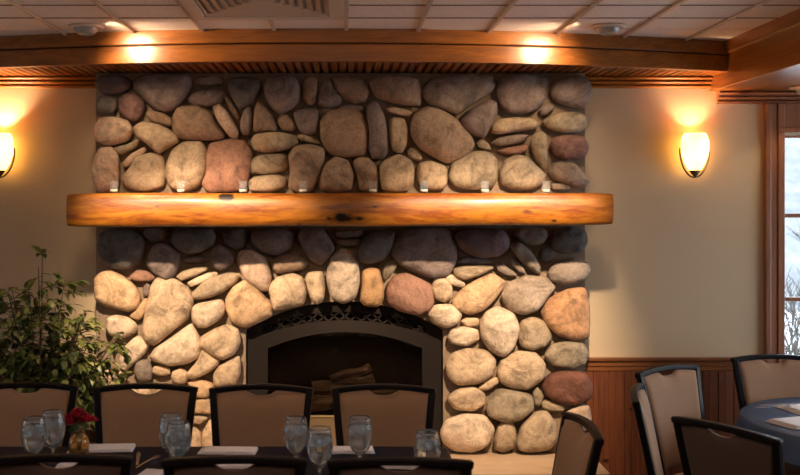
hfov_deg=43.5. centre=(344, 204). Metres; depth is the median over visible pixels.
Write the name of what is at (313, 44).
ceiling beam
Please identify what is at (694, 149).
wall sconce
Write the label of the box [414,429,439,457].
water goblet
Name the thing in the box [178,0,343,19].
ceiling vent
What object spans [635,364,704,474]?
dining chair
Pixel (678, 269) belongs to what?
wall
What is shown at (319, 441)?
water goblet
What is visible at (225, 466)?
folded napkin
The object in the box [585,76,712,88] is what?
trim
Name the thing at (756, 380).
dining chair
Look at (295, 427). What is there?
water goblet
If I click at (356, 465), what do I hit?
dining chair
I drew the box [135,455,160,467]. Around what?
fork
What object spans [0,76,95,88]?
trim
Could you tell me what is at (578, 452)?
dining chair
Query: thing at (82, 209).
mantel
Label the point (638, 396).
dining chair
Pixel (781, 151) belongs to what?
window
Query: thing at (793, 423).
folded napkin
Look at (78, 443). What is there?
flower vase
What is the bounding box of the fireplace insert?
[247,302,441,446]
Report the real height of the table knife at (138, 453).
0.003 m
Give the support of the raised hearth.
on the floor
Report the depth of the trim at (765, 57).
4.99 m
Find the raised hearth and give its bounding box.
[449,453,609,474]
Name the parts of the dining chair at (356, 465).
panel, backrest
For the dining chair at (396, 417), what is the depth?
4.41 m
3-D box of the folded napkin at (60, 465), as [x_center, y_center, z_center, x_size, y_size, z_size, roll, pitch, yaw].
[-1.023,1.002,3.860,0.179,0.016,0.077,0,0,-5]
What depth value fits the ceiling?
4.64 m
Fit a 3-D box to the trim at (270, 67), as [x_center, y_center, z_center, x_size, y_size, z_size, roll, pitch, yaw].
[-0.637,-0.748,5.335,5.426,0.050,0.630,0,0,0]
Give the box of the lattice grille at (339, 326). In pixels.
[264,312,425,333]
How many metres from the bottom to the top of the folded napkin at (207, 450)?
0.016 m
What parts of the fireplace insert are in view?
brass rail, control panel, glass door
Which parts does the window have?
sash, pane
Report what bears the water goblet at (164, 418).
on the tablecloth at (147, 453)
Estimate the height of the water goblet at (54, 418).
0.196 m
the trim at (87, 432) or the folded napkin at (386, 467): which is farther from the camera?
the trim at (87, 432)
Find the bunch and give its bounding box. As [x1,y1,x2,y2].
[64,407,97,434]
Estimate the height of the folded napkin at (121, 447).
0.016 m
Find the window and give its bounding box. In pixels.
[764,103,799,362]
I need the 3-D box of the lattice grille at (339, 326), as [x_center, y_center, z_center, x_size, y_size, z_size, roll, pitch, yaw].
[0.000,0.650,5.508,0.896,0.129,0.006,0,0,0]
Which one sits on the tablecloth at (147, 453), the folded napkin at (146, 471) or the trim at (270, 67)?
the folded napkin at (146, 471)
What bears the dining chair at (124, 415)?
on the floor
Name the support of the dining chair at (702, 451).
on the floor
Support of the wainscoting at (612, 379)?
attached to the wall
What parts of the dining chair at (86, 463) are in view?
backrest, panel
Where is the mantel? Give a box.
[66,193,613,226]
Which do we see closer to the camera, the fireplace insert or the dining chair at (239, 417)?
the dining chair at (239, 417)
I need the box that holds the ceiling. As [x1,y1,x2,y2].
[0,0,799,40]
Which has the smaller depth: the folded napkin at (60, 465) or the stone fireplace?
the folded napkin at (60, 465)
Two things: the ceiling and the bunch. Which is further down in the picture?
the bunch
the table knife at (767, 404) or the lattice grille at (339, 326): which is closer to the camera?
the table knife at (767, 404)
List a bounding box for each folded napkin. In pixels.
[55,463,75,467]
[67,443,135,452]
[138,469,163,474]
[197,446,257,454]
[217,464,252,468]
[332,446,374,453]
[383,466,417,469]
[765,416,799,429]
[777,404,799,414]
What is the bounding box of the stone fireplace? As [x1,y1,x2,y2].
[92,73,592,452]
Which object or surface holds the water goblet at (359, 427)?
on the tablecloth at (147, 453)
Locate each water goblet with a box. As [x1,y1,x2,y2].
[21,416,46,453]
[42,409,65,452]
[158,413,181,457]
[166,419,190,457]
[284,416,307,456]
[307,425,332,474]
[348,415,371,456]
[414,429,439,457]
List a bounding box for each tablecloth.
[0,447,450,474]
[734,397,799,465]
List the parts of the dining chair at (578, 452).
backrest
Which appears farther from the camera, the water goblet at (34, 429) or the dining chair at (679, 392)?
the dining chair at (679, 392)
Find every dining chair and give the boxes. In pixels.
[0,382,78,446]
[0,453,131,474]
[93,383,197,446]
[161,455,307,474]
[209,384,313,446]
[327,456,473,474]
[331,384,435,446]
[552,412,603,474]
[630,383,663,474]
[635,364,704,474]
[671,416,784,474]
[730,354,799,474]
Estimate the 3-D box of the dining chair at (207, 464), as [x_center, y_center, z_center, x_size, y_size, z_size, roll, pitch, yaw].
[-0.359,1.285,3.458,0.468,0.973,0.575,0,0,-1]
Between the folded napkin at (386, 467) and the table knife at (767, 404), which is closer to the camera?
the folded napkin at (386, 467)
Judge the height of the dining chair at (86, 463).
0.973 m
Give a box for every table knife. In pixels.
[136,451,140,465]
[758,404,797,405]
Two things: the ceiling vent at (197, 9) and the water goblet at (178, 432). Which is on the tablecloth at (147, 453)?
the water goblet at (178, 432)
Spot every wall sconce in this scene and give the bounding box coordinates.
[0,133,14,177]
[679,133,709,177]
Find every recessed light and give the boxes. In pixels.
[68,23,103,35]
[590,23,625,35]
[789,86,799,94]
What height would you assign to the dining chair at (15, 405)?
0.973 m
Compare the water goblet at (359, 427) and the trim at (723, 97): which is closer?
the water goblet at (359, 427)
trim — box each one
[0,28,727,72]
[0,62,719,75]
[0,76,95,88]
[0,357,95,443]
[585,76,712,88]
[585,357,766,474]
[710,9,799,91]
[717,91,799,103]
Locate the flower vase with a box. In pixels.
[69,430,88,452]
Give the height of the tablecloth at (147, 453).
0.220 m
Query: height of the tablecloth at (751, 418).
0.120 m
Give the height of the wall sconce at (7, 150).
0.250 m
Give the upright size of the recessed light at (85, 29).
0.042 m
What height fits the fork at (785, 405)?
0.005 m
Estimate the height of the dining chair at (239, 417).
0.973 m
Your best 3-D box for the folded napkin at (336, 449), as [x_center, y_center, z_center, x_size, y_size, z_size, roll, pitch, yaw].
[0.008,1.002,4.100,0.221,0.016,0.095,0,0,-3]
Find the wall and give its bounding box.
[0,89,799,356]
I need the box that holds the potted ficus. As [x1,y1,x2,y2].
[0,245,136,443]
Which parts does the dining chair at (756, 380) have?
frame, backrest, seat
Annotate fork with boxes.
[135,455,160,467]
[754,405,790,407]
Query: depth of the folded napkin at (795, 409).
4.91 m
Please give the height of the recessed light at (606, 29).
0.042 m
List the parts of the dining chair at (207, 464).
panel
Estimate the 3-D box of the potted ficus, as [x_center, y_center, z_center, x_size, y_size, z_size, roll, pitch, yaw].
[-1.533,0.985,5.065,1.010,1.570,0.598,0,0,4]

